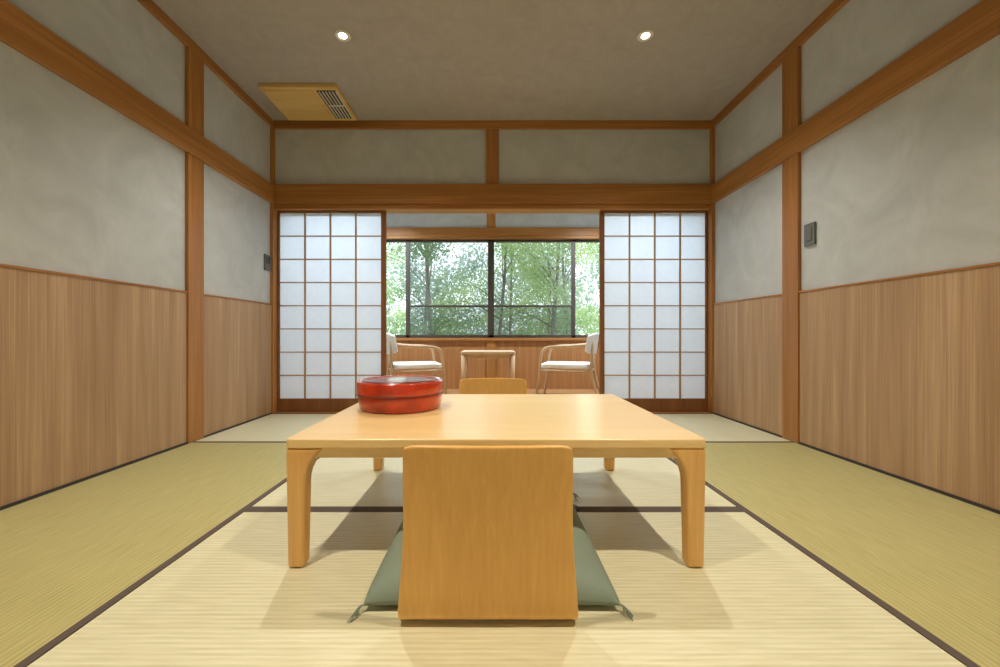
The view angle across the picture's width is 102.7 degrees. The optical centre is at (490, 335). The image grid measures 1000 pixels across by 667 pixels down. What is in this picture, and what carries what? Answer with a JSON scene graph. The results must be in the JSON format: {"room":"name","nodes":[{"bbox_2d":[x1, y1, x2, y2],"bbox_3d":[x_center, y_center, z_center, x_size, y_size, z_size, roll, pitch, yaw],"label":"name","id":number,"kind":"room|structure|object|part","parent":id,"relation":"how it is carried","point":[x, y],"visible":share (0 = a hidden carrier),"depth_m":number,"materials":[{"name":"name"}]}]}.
{"room":"japanese tatami room","nodes":[
{"label":"japanese tatami room","id":0,"kind":"room"},
{"bbox_2d":[0,0,269,302],"bbox_3d":[-2.065,-0.575,2.385,0.150,3.050,6.070,0,0,0],"label":"wall","id":1,"kind":"structure","parent":0,"point":[86,189],"depth_m":2.15,"materials":[{"name":"paint"}]},
{"bbox_2d":[0,267,270,506],"bbox_3d":[-1.984,0.210,1.568,0.012,0.980,4.136,0,0,0],"label":"wainscot","id":2,"kind":"structure","parent":1,"relation":"attached to","point":[93,373],"depth_m":2.05,"materials":[{"name":"brown wood"}]},
{"bbox_2d":[0,412,271,509],"bbox_3d":[-1.974,0.694,1.568,0.008,0.012,4.136,0,0,0],"label":"baseboard","id":3,"kind":"structure","parent":1,"relation":"attached to","point":[216,432],"depth_m":2.05,"materials":[{"name":"black wood"}]},
{"bbox_2d":[0,263,271,304],"bbox_3d":[-1.981,-0.286,1.568,0.018,0.012,4.136,0,0,0],"label":"trim","id":4,"kind":"structure","parent":1,"relation":"attached to","point":[1,265],"depth_m":2.04,"materials":[{"name":"brown wood"}]},
{"bbox_2d":[0,0,273,202],"bbox_3d":[-1.971,-1.275,1.568,0.038,0.160,4.136,0,0,0],"label":"trim","id":5,"kind":"structure","parent":1,"relation":"attached to","point":[19,31],"depth_m":2.05,"materials":[{"name":"brown wood"}]},
{"bbox_2d":[185,46,203,442],"bbox_3d":[-1.978,-0.623,2.671,0.024,2.644,0.142,0,0,0],"label":"trim","id":6,"kind":"structure","parent":1,"relation":"attached to","point":[194,64],"depth_m":2.66,"materials":[{"name":"brown wood"}]},
{"bbox_2d":[137,0,273,126],"bbox_3d":[-1.975,-1.915,1.568,0.030,0.060,4.136,0,0,0],"label":"trim","id":7,"kind":"structure","parent":1,"relation":"attached to","point":[151,6],"depth_m":2.72,"materials":[{"name":"brown wood"}]},
{"bbox_2d":[264,254,270,270],"bbox_3d":[-1.980,-0.650,3.545,0.019,0.140,0.090,0,0,0],"label":"thermostat","id":8,"kind":"object","parent":1,"relation":"attached to","point":[267,258],"visible":1,"depth_m":3.53,"materials":[{"name":"grey plastic"}]},
{"bbox_2d":[270,127,276,413],"bbox_3d":[-1.975,-0.593,3.668,0.030,2.584,0.135,0,0,0],"label":"trim","id":9,"kind":"structure","parent":1,"relation":"attached to","point":[273,212],"depth_m":3.60,"materials":[{"name":"brown wood"}]},
{"bbox_2d":[275,130,709,183],"bbox_3d":[0.014,-1.635,3.696,4.008,0.930,0.120,0,0,0],"label":"wall","id":10,"kind":"structure","parent":0,"point":[301,156],"depth_m":3.64,"materials":[{"name":"paint"}]},
{"bbox_2d":[273,184,711,203],"bbox_3d":[0.014,-1.282,3.616,3.948,0.175,0.040,0,0,0],"label":"trim","id":11,"kind":"structure","parent":10,"relation":"attached to","point":[283,193],"depth_m":3.60,"materials":[{"name":"brown wood"}]},
{"bbox_2d":[275,204,709,212],"bbox_3d":[0.014,-1.171,3.688,3.948,0.043,0.135,0,0,0],"label":"trim","id":12,"kind":"structure","parent":10,"relation":"attached to","point":[390,208],"depth_m":3.62,"materials":[{"name":"brown wood"}]},
{"bbox_2d":[486,129,498,183],"bbox_3d":[0.013,-1.623,3.625,0.115,0.505,0.022,0,0,0],"label":"trim","id":13,"kind":"structure","parent":10,"relation":"attached to","point":[492,135],"depth_m":3.61,"materials":[{"name":"brown wood"}]},
{"bbox_2d":[274,120,711,129],"bbox_3d":[0.014,-1.910,3.621,4.008,0.070,0.030,0,0,0],"label":"trim","id":14,"kind":"structure","parent":10,"relation":"attached to","point":[278,124],"depth_m":3.61,"materials":[{"name":"brown wood"}]},
{"bbox_2d":[387,213,598,388],"bbox_3d":[0.014,-0.575,5.354,4.008,3.050,0.132,0,0,0],"label":"wall","id":15,"kind":"structure","parent":0,"point":[527,355],"depth_m":5.29,"materials":[{"name":"paint"}]},
{"bbox_2d":[487,341,495,377],"bbox_3d":[0.003,0.380,5.285,0.115,0.640,0.030,0,0,0],"label":"trim","id":16,"kind":"structure","parent":15,"relation":"attached to","point":[491,345],"depth_m":5.27,"materials":[{"name":"brown wood"}]},
{"bbox_2d":[487,213,495,227],"bbox_3d":[0.003,-1.565,5.290,0.115,0.270,0.020,0,0,0],"label":"trim","id":17,"kind":"structure","parent":15,"relation":"attached to","point":[491,217],"depth_m":5.28,"materials":[{"name":"brown wood"}]},
{"bbox_2d":[387,240,598,337],"bbox_3d":[0.014,-0.630,5.357,4.020,1.310,0.055,0,0,0],"label":"window","id":18,"kind":"structure","parent":15,"relation":"in","point":[490,242],"depth_m":5.33,"materials":[{"name":"brown metal"}]},
{"bbox_3d":[-0.005,-0.399,5.355,2.150,0.027,0.030,0,0,0],"label":"meeting rails","id":19,"kind":"part","parent":18,"relation":"part of","materials":[{"name":"black metal"}]},
{"bbox_2d":[387,228,598,235],"bbox_3d":[0.014,-1.377,5.285,4.008,0.105,0.030,0,0,0],"label":"trim","id":20,"kind":"structure","parent":15,"relation":"attached to","point":[390,231],"depth_m":5.27,"materials":[{"name":"brown wood"}]},
{"bbox_2d":[387,236,598,239],"bbox_3d":[0.014,-1.304,5.335,4.008,0.039,0.130,0,0,0],"label":"trim","id":21,"kind":"structure","parent":15,"relation":"attached to","point":[388,237],"depth_m":5.27,"materials":[{"name":"brown wood"}]},
{"bbox_2d":[396,338,598,340],"bbox_3d":[0.014,0.043,5.325,4.008,0.035,0.150,0,0,0],"label":"trim","id":22,"kind":"structure","parent":15,"relation":"attached to","point":[397,339],"depth_m":5.25,"materials":[{"name":"brown wood"}]},
{"bbox_2d":[153,0,833,119],"bbox_3d":[0.014,-2.022,1.568,4.008,0.155,4.136,0,0,0],"label":"ceiling","id":23,"kind":"structure","parent":0,"point":[402,59],"depth_m":2.73,"materials":[{"name":"paper"}]},
{"bbox_2d":[258,83,356,120],"bbox_3d":[-1.490,-1.923,3.312,0.600,0.045,0.475,0,0,0],"label":"air conditioner","id":24,"kind":"object","parent":23,"relation":"attached to","point":[297,101],"depth_m":3.25,"materials":[{"name":"beige wood"}]},
{"bbox_2d":[334,30,350,41],"bbox_3d":[-0.960,-1.942,2.590,0.100,0.006,0.100,0,0,0],"label":"recessed light","id":25,"kind":"object","parent":23,"relation":"in","point":[341,35],"visible":1,"depth_m":2.59,"materials":[{"name":"beige"}]},
{"bbox_2d":[637,30,653,41],"bbox_3d":[1.000,-1.942,2.590,0.100,0.006,0.100,0,0,0],"label":"recessed light","id":26,"kind":"object","parent":23,"relation":"in","point":[645,35],"visible":1,"depth_m":2.58,"materials":[{"name":"beige"}]},
{"bbox_2d":[442,389,598,393],"bbox_3d":[0.014,0.728,4.528,4.008,0.055,1.544,0,0,0],"label":"floor","id":27,"kind":"structure","parent":0,"point":[449,391],"depth_m":5.04,"materials":[{"name":"brown wood"}]},
{"bbox_2d":[387,333,447,393],"bbox_3d":[-0.873,0.334,4.492,0.696,0.739,0.574,0,0,-18],"label":"armchair","id":28,"kind":"object","parent":27,"relation":"on","point":[392,348],"visible":0.9,"depth_m":4.27,"materials":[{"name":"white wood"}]},
{"bbox_3d":[-1.220,0.382,4.613,0.112,0.644,0.042,0,0,-18],"label":"leg","id":29,"kind":"part","parent":28,"relation":"part of","materials":[{"name":"brown wood"}]},
{"bbox_3d":[-1.083,0.382,4.191,0.112,0.644,0.042,0,0,-18],"label":"leg","id":30,"kind":"part","parent":28,"relation":"part of","materials":[{"name":"brown wood"}]},
{"bbox_3d":[-1.115,0.083,4.414,0.131,0.237,0.562,0,0,-18],"label":"backrest","id":31,"kind":"part","parent":28,"relation":"part of","materials":[{"name":"beige fabric"}]},
{"bbox_3d":[-0.779,0.375,4.267,0.532,0.033,0.061,0,0,-18],"label":"rail","id":32,"kind":"part","parent":28,"relation":"part of","materials":[{"name":"brown wood"}]},
{"bbox_3d":[-0.850,0.328,4.500,0.530,0.055,0.490,0,0,-18],"label":"seat","id":33,"kind":"part","parent":28,"relation":"part of","materials":[{"name":"beige fabric"}]},
{"bbox_3d":[-0.915,0.378,4.745,0.618,0.647,0.074,0,0,-22],"label":"arm and leg","id":34,"kind":"part","parent":28,"relation":"part of","materials":[{"name":"brown wood"}]},
{"bbox_3d":[-0.761,0.378,4.275,0.617,0.648,0.091,0,0,-18],"label":"arm and leg","id":35,"kind":"part","parent":28,"relation":"part of","materials":[{"name":"brown wood"}]},
{"bbox_2d":[461,350,515,378],"bbox_3d":[-0.030,0.433,4.450,0.580,0.535,0.480,0,0,0],"label":"side table","id":36,"kind":"object","parent":27,"relation":"on","point":[465,354],"visible":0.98,"depth_m":4.23,"materials":[{"name":"brown wood"}]},
{"bbox_3d":[-0.291,0.445,4.245,0.052,0.511,0.052,0,0,0],"label":"leg","id":37,"kind":"part","parent":36,"relation":"part of","materials":[{"name":"brown wood"}]},
{"bbox_3d":[-0.291,0.445,4.655,0.052,0.511,0.052,0,0,0],"label":"leg","id":38,"kind":"part","parent":36,"relation":"part of","materials":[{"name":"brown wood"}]},
{"bbox_3d":[0.231,0.445,4.245,0.052,0.511,0.052,0,0,0],"label":"leg","id":39,"kind":"part","parent":36,"relation":"part of","materials":[{"name":"brown wood"}]},
{"bbox_2d":[535,333,598,393],"bbox_3d":[0.883,0.334,4.492,0.696,0.739,0.574,0,0,18],"label":"armchair","id":40,"kind":"object","parent":27,"relation":"on","point":[591,345],"visible":0.94,"depth_m":4.28,"materials":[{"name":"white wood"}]},
{"bbox_3d":[0.771,0.378,4.275,0.617,0.648,0.091,0,0,18],"label":"arm and leg","id":41,"kind":"part","parent":40,"relation":"part of","materials":[{"name":"brown wood"}]},
{"bbox_3d":[0.925,0.378,4.745,0.618,0.647,0.074,0,0,22],"label":"arm and leg","id":42,"kind":"part","parent":40,"relation":"part of","materials":[{"name":"brown wood"}]},
{"bbox_3d":[0.789,0.375,4.267,0.532,0.033,0.061,0,0,18],"label":"rail","id":43,"kind":"part","parent":40,"relation":"part of","materials":[{"name":"brown wood"}]},
{"bbox_3d":[0.860,0.328,4.500,0.530,0.055,0.490,0,0,18],"label":"seat","id":44,"kind":"part","parent":40,"relation":"part of","materials":[{"name":"beige fabric"}]},
{"bbox_3d":[1.125,0.083,4.414,0.131,0.237,0.562,0,0,18],"label":"backrest","id":45,"kind":"part","parent":40,"relation":"part of","materials":[{"name":"beige fabric"}]},
{"bbox_3d":[1.093,0.382,4.191,0.112,0.644,0.042,0,0,18],"label":"leg","id":46,"kind":"part","parent":40,"relation":"part of","materials":[{"name":"brown wood"}]},
{"bbox_3d":[1.230,0.382,4.613,0.112,0.644,0.042,0,0,18],"label":"leg","id":47,"kind":"part","parent":40,"relation":"part of","materials":[{"name":"brown wood"}]},
{"bbox_2d":[715,0,999,302],"bbox_3d":[2.093,-0.575,2.385,0.150,3.050,6.070,0,0,0],"label":"wall","id":48,"kind":"structure","parent":0,"point":[910,185],"depth_m":2.10,"materials":[{"name":"paint"}]},
{"bbox_2d":[276,412,709,412],"bbox_3d":[0.014,0.726,3.686,4.008,0.059,0.140,0,0,0],"label":"trim","id":49,"kind":"structure","parent":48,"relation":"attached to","point":[276,412],"depth_m":3.64,"materials":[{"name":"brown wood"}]},
{"bbox_2d":[277,211,386,411],"bbox_3d":[-1.462,-0.238,3.682,0.995,1.864,0.032,0,0,0],"label":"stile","id":50,"kind":"object","parent":49,"relation":"on","point":[283,404],"visible":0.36,"depth_m":3.67,"materials":[{"name":"brown wood"}]},
{"bbox_2d":[279,213,380,398],"bbox_3d":[-1.476,-0.279,3.679,0.935,1.707,0.015,0,0,0],"label":"lattice","id":51,"kind":"object","parent":50,"relation":"attached to","point":[304,235],"visible":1,"depth_m":3.67,"materials":[{"name":"brown wood"}]},
{"bbox_2d":[280,213,380,397],"bbox_3d":[-1.476,-0.279,3.688,0.935,1.707,0.001,0,0,0],"label":"paper","id":52,"kind":"object","parent":51,"relation":"attached to","point":[291,340],"visible":0.86,"depth_m":3.69,"materials":[{"name":"white paper"}]},
{"bbox_2d":[599,211,706,411],"bbox_3d":[1.492,-0.238,3.682,0.985,1.864,0.032,0,0,0],"label":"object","id":53,"kind":"object","parent":49,"relation":"on","point":[649,404],"visible":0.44,"depth_m":3.67,"materials":[{"name":"brown wood"}]},
{"bbox_2d":[605,213,705,398],"bbox_3d":[1.506,-0.279,3.679,0.931,1.707,0.015,0,0,0],"label":"lattice","id":54,"kind":"object","parent":53,"relation":"attached to","point":[628,235],"visible":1,"depth_m":3.67,"materials":[{"name":"brown wood"}]},
{"bbox_2d":[605,213,704,397],"bbox_3d":[1.506,-0.279,3.688,0.931,1.707,0.001,0,0,0],"label":"paper","id":55,"kind":"object","parent":54,"relation":"attached to","point":[616,340],"visible":0.86,"depth_m":3.69,"materials":[{"name":"white paper"}]},
{"bbox_2d":[707,127,714,413],"bbox_3d":[2.003,-0.593,3.668,0.030,2.584,0.135,0,0,0],"label":"trim","id":56,"kind":"structure","parent":48,"relation":"attached to","point":[711,212],"depth_m":3.61,"materials":[{"name":"brown wood"}]},
{"bbox_2d":[712,0,849,126],"bbox_3d":[2.003,-1.915,1.568,0.030,0.060,4.136,0,0,0],"label":"trim","id":57,"kind":"structure","parent":48,"relation":"attached to","point":[835,6],"depth_m":2.72,"materials":[{"name":"brown wood"}]},
{"bbox_2d":[782,46,800,442],"bbox_3d":[2.006,-0.623,2.671,0.024,2.644,0.142,0,0,0],"label":"trim","id":58,"kind":"structure","parent":48,"relation":"attached to","point":[791,65],"depth_m":2.66,"materials":[{"name":"brown wood"}]},
{"bbox_2d":[804,222,815,246],"bbox_3d":[2.008,-0.640,2.520,0.020,0.140,0.084,0,0,0],"label":"light switch","id":59,"kind":"object","parent":48,"relation":"attached to","point":[809,229],"visible":1,"depth_m":2.51,"materials":[{"name":"grey plastic"}]},
{"bbox_2d":[711,0,999,202],"bbox_3d":[1.999,-1.275,1.568,0.038,0.160,4.136,0,0,0],"label":"trim","id":60,"kind":"structure","parent":48,"relation":"attached to","point":[979,24],"depth_m":2.03,"materials":[{"name":"brown wood"}]},
{"bbox_2d":[713,412,999,513],"bbox_3d":[2.002,0.694,1.568,0.008,0.012,4.136,0,0,0],"label":"baseboard","id":61,"kind":"structure","parent":48,"relation":"attached to","point":[766,431],"depth_m":2.02,"materials":[{"name":"black wood"}]},
{"bbox_2d":[713,262,999,304],"bbox_3d":[2.009,-0.286,1.568,0.018,0.012,4.136,0,0,0],"label":"trim","id":62,"kind":"structure","parent":48,"relation":"attached to","point":[995,263],"depth_m":2.00,"materials":[{"name":"brown wood"}]},
{"bbox_2d":[714,265,999,509],"bbox_3d":[2.012,0.210,1.568,0.012,0.980,4.136,0,0,0],"label":"wainscot","id":63,"kind":"structure","parent":48,"relation":"attached to","point":[900,377],"depth_m":2.01,"materials":[{"name":"brown wood"}]},
{"bbox_3d":[0.014,0.853,2.385,4.308,0.195,6.070,0,0,0],"label":"floor","id":64,"kind":"structure","parent":0,"visible":0},
{"bbox_2d":[0,442,318,666],"bbox_3d":[-1.488,0.727,1.630,1.004,0.056,1.998,0,0,0],"label":"mat","id":65,"kind":"object","parent":64,"relation":"on","point":[69,554],"visible":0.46,"depth_m":1.45,"materials":[{"name":"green wicker"}]},
{"bbox_2d":[192,413,336,442],"bbox_3d":[-0.995,0.727,3.123,1.988,0.056,0.985,0,0,0],"label":"mat","id":66,"kind":"object","parent":64,"relation":"on","point":[275,427],"visible":0.2,"depth_m":3.00,"materials":[{"name":"beige wicker"}]},
{"bbox_2d":[248,458,739,508],"bbox_3d":[0.013,0.727,2.123,1.993,0.056,1.014,0,0,0],"label":"mat","id":67,"kind":"object","parent":64,"relation":"on","point":[336,483],"visible":0.2,"depth_m":1.86,"materials":[{"name":"beige wicker"}]},
{"bbox_2d":[459,378,526,393],"bbox_3d":[0.012,0.472,2.114,0.434,0.450,0.507,0,0,0],"label":"chair","id":68,"kind":"object","parent":67,"relation":"on","point":[470,385],"visible":0.2,"depth_m":2.34,"materials":[{"name":"brown wood"}]},
{"bbox_2d":[286,394,705,566],"bbox_3d":[0.015,0.503,1.660,1.266,0.390,0.930,0,0,0],"label":"dining table","id":69,"kind":"object","parent":67,"relation":"on","point":[608,427],"visible":0.88,"depth_m":1.24,"materials":[{"name":"brown wood"}]},
{"bbox_3d":[-0.562,0.517,1.251,0.108,0.362,0.108,0,0,0],"label":"leg","id":70,"kind":"part","parent":69,"relation":"part of","materials":[{"name":"brown wood"}]},
{"bbox_3d":[-0.562,0.517,2.069,0.108,0.362,0.108,0,0,0],"label":"leg","id":71,"kind":"part","parent":69,"relation":"part of","materials":[{"name":"brown wood"}]},
{"bbox_2d":[356,375,443,413],"bbox_3d":[-0.391,0.247,1.735,0.372,0.122,0.372,0,0,0],"label":"food container","id":72,"kind":"object","parent":69,"relation":"on","point":[396,394],"visible":1,"depth_m":1.59,"materials":[{"name":"red plastic"}]},
{"bbox_3d":[-0.391,0.215,1.735,0.369,0.055,0.369,0,0,0],"label":"lid","id":73,"kind":"part","parent":72,"relation":"part of","materials":[{"name":"red paint"}]},
{"bbox_3d":[0.592,0.517,2.069,0.108,0.362,0.108,0,0,0],"label":"leg","id":74,"kind":"part","parent":69,"relation":"part of","materials":[{"name":"brown wood"}]},
{"bbox_3d":[0.592,0.517,1.251,0.108,0.362,0.108,0,0,0],"label":"leg","id":75,"kind":"part","parent":69,"relation":"part of","materials":[{"name":"brown wood"}]},
{"bbox_2d":[27,509,966,666],"bbox_3d":[0.013,0.727,1.115,1.993,0.056,0.999,0,0,0],"label":"mat","id":76,"kind":"object","parent":64,"relation":"on","point":[234,599],"visible":0.89,"depth_m":1.00,"materials":[{"name":"beige wicker"}]},
{"bbox_2d":[398,445,577,619],"bbox_3d":[-0.007,0.472,1.146,0.434,0.450,0.507,0,0,0],"label":"chair","id":77,"kind":"object","parent":76,"relation":"on","point":[488,530],"visible":1,"depth_m":0.94,"materials":[{"name":"brown wood"}]},
{"bbox_2d":[347,504,632,622],"bbox_3d":[0.004,0.646,1.312,0.714,0.102,0.682,0,0,0],"label":"floor cushion","id":78,"kind":"object","parent":76,"relation":"on","point":[594,586],"visible":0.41,"depth_m":1.04,"materials":[{"name":"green fabric"}]},
{"bbox_2d":[653,413,793,442],"bbox_3d":[1.009,0.727,3.123,2.016,0.056,0.985,0,0,0],"label":"mat","id":79,"kind":"object","parent":64,"relation":"on","point":[714,428],"visible":0.16,"depth_m":3.00,"materials":[{"name":"beige wicker"}]},
{"bbox_2d":[667,442,999,666],"bbox_3d":[1.514,0.727,1.630,1.007,0.056,1.998,0,0,0],"label":"mat","id":80,"kind":"object","parent":64,"relation":"on","point":[930,559],"visible":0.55,"depth_m":1.43,"materials":[{"name":"yellow wicker"}]},
{"label":"outside","id":81,"kind":"structure","parent":0,"visible":0},
{"bbox_3d":[0.000,1.200,32.750,80.000,0.200,54.500,0,0,0],"label":"ground","id":82,"kind":"structure","parent":81,"visible":0},
{"bbox_2d":[387,282,411,334],"bbox_3d":[-3.758,-1.107,10.332,2.719,4.421,3.688,0,0,43],"label":"tree","id":83,"kind":"object","parent":82,"relation":"on","point":[389,296],"visible":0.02,"depth_m":10.90,"materials":[{"name":"green plant"}]},
{"bbox_2d":[387,243,459,334],"bbox_3d":[-2.960,-1.968,14.762,4.094,6.139,4.313,0,0,0],"label":"tree","id":84,"kind":"object","parent":82,"relation":"on","point":[391,253],"visible":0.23,"depth_m":14.82,"materials":[{"name":"green plant"}]},
{"bbox_2d":[387,243,480,334],"bbox_3d":[-1.187,-1.455,10.268,3.021,5.116,3.237,0,0,29],"label":"tree","id":85,"kind":"object","parent":82,"relation":"on","point":[428,256],"visible":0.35,"depth_m":9.54,"materials":[{"name":"green plant"}]},
{"bbox_2d":[423,243,561,334],"bbox_3d":[0.016,-1.562,11.971,4.122,5.331,3.325,0,0,-11],"label":"tree","id":86,"kind":"object","parent":82,"relation":"on","point":[498,245],"visible":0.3,"depth_m":11.79,"materials":[{"name":"green plant"}]},
{"bbox_2d":[387,243,598,334],"bbox_3d":[0.010,-2.135,24.009,31.693,7.684,2.702,0,0,0],"label":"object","id":87,"kind":"object","parent":82,"relation":"on","point":[474,264],"visible":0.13,"depth_m":23.86,"materials":[{"name":"green plant"}]},
{"bbox_2d":[462,243,542,334],"bbox_3d":[0.693,-2.088,16.816,3.431,6.379,3.928,0,0,22],"label":"tree","id":88,"kind":"object","parent":82,"relation":"on","point":[512,286],"visible":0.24,"depth_m":16.66,"materials":[{"name":"green plant"}]},
{"bbox_2d":[484,243,598,334],"bbox_3d":[1.399,-1.141,10.240,2.644,4.489,3.257,0,0,23],"label":"tree","id":89,"kind":"object","parent":82,"relation":"on","point":[555,288],"visible":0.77,"depth_m":10.13,"materials":[{"name":"green plant"}]},
{"bbox_2d":[514,243,598,334],"bbox_3d":[3.059,-1.750,16.027,4.464,5.703,3.972,0,0,-20],"label":"tree","id":90,"kind":"object","parent":82,"relation":"on","point":[580,245],"visible":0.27,"depth_m":15.46,"materials":[{"name":"green plant"}]},
{"bbox_2d":[566,243,598,334],"bbox_3d":[3.727,-1.391,10.884,3.534,4.984,3.838,0,0,0],"label":"tree","id":91,"kind":"object","parent":82,"relation":"on","point":[593,330],"visible":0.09,"depth_m":10.78,"materials":[{"name":"green plant"}]}
]}

